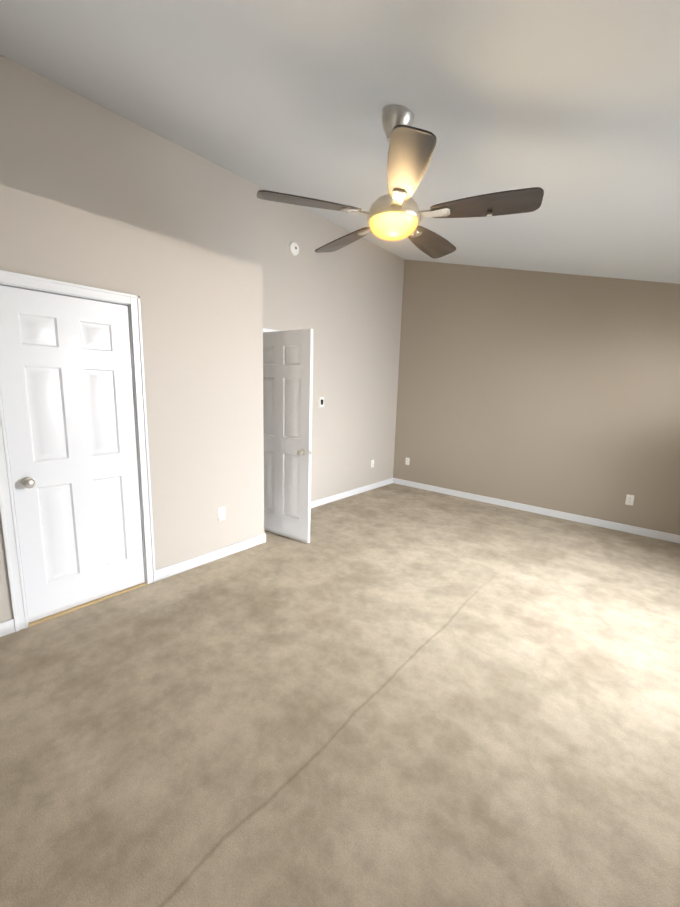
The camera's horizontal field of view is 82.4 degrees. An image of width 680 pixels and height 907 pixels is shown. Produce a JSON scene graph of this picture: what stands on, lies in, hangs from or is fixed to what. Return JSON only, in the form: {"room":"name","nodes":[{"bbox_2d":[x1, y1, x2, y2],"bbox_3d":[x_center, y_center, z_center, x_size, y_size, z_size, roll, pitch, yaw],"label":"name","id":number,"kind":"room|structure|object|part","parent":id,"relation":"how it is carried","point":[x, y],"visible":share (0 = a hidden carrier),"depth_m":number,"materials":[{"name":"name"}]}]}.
{"room":"bedroom","nodes":[
{"label":"bedroom","id":0,"kind":"room"},
{"bbox_2d":[0,184,263,622],"bbox_3d":[-1.875,-0.237,2.584,0.440,2.540,3.078,10,13,39],"label":"wall","id":1,"kind":"structure","parent":0,"point":[202,321],"depth_m":3.00,"materials":[{"name":"beige paint"}]},
{"bbox_2d":[0,619,14,636],"bbox_3d":[-2.358,1.109,1.927,0.014,0.085,1.161,10,13,39],"label":"baseboard","id":2,"kind":"structure","parent":1,"relation":"attached to","point":[7,627],"depth_m":2.33,"materials":[{"name":"white paint"}]},
{"bbox_2d":[0,285,144,622],"bbox_3d":[-1.704,0.029,2.547,0.173,2.010,0.724,10,13,39],"label":"closet door","id":3,"kind":"structure","parent":1,"relation":"in","point":[66,385],"depth_m":2.49,"materials":[{"name":"white paint"}]},
{"bbox_2d":[0,270,155,631],"bbox_3d":[-1.737,0.017,2.566,0.140,2.055,0.756,10,13,39],"label":"door frame","id":4,"kind":"structure","parent":1,"relation":"attached to","point":[135,412],"depth_m":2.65,"materials":[{"name":"white paint"}]},
{"bbox_2d":[28,582,146,626],"bbox_3d":[-1.753,1.026,2.730,0.132,0.010,0.716,10,13,39],"label":"threshold","id":5,"kind":"object","parent":1,"relation":"attached to","point":[38,621],"depth_m":2.66,"materials":[{"name":"brown wood"}]},
{"bbox_2d":[156,534,265,580],"bbox_3d":[-1.080,0.889,3.412,0.014,0.085,1.079,10,13,39],"label":"baseboard","id":6,"kind":"structure","parent":1,"relation":"attached to","point":[177,568],"depth_m":3.34,"materials":[{"name":"white paint"}]},
{"bbox_2d":[218,506,225,520],"bbox_3d":[-1.033,0.525,3.397,0.010,0.115,0.070,10,13,39],"label":"electrical outlet","id":7,"kind":"object","parent":1,"relation":"attached to","point":[221,513],"visible":1,"depth_m":3.39,"materials":[{"name":"white plastic"}]},
{"bbox_2d":[0,55,403,500],"bbox_3d":[-1.104,-0.882,3.816,0.120,3.436,6.078,10,13,39],"label":"wall","id":8,"kind":"structure","parent":0,"point":[61,144],"depth_m":3.88,"materials":[{"name":"beige paint"}]},
{"bbox_2d":[263,328,277,331],"bbox_3d":[-0.691,-0.279,4.325,0.019,2.098,0.911,10,13,39],"label":"door frame","id":9,"kind":"structure","parent":8,"relation":"attached to","point":[267,330],"depth_m":4.04,"materials":[{"name":"white paint"}]},
{"bbox_2d":[263,329,312,543],"bbox_3d":[-0.575,-0.165,3.855,0.790,2.010,0.179,10,13,39],"label":"bedroom door","id":10,"kind":"structure","parent":8,"relation":"in","point":[287,383],"depth_m":3.75,"materials":[{"name":"white paint"}]},
{"bbox_2d":[289,241,298,255],"bbox_3d":[-0.485,-2.199,4.163,0.039,0.136,0.136,10,13,39],"label":"smoke detector","id":11,"kind":"object","parent":8,"relation":"attached to","point":[293,248],"visible":1,"depth_m":4.14,"materials":[{"name":"white plastic"}]},
{"bbox_2d":[319,397,323,406],"bbox_3d":[-0.231,-0.634,4.802,0.026,0.116,0.076,10,13,39],"label":"light switch","id":12,"kind":"object","parent":8,"relation":"attached to","point":[321,401],"visible":0.92,"depth_m":4.79,"materials":[{"name":"white plastic"}]},
{"bbox_2d":[311,478,392,507],"bbox_3d":[0.222,0.549,5.594,0.014,0.085,2.000,10,13,39],"label":"baseboard","id":13,"kind":"structure","parent":8,"relation":"attached to","point":[326,500],"depth_m":5.48,"materials":[{"name":"white paint"}]},
{"bbox_2d":[0,483,679,906],"bbox_3d":[0.299,1.109,2.904,6.536,0.100,6.318,10,13,39],"label":"floor","id":14,"kind":"structure","parent":0,"point":[394,695],"depth_m":1.78,"materials":[{"name":"carpet"}]},
{"bbox_2d":[0,0,679,283],"bbox_3d":[0.875,-1.709,1.991,5.236,1.295,6.318,10,13,39],"label":"ceiling","id":15,"kind":"structure","parent":0,"point":[571,108],"depth_m":1.94,"materials":[{"name":"paint"}]},
{"bbox_2d":[257,104,543,258],"bbox_3d":[0.314,-1.465,2.078,1.384,0.613,1.342,10,13,39],"label":"fan","id":16,"kind":"object","parent":15,"relation":"hanging from","point":[394,214],"visible":1,"depth_m":1.94,"materials":[{"name":"wood"}]},
{"bbox_3d":[0.284,-1.196,2.084,0.260,0.080,0.260,10,13,39],"label":"lamp shade","id":17,"kind":"part","parent":16,"relation":"part of","materials":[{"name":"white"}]},
{"bbox_2d":[393,259,679,534],"bbox_3d":[2.852,-0.908,4.523,5.236,3.465,0.120,10,13,39],"label":"wall","id":18,"kind":"structure","parent":0,"point":[555,391],"depth_m":4.76,"materials":[{"name":"beige paint"}]},
{"bbox_2d":[393,478,679,542],"bbox_3d":[2.767,0.765,4.755,4.982,0.085,0.014,10,13,39],"label":"baseboard","id":19,"kind":"structure","parent":18,"relation":"attached to","point":[607,524],"depth_m":4.85,"materials":[{"name":"white paint"}]},
{"bbox_2d":[625,494,633,505],"bbox_3d":[3.228,0.518,4.326,0.070,0.115,0.010,10,13,39],"label":"electrical outlet","id":20,"kind":"object","parent":18,"relation":"attached to","point":[629,499],"visible":1,"depth_m":4.32,"materials":[{"name":"white plastic"}]}
]}

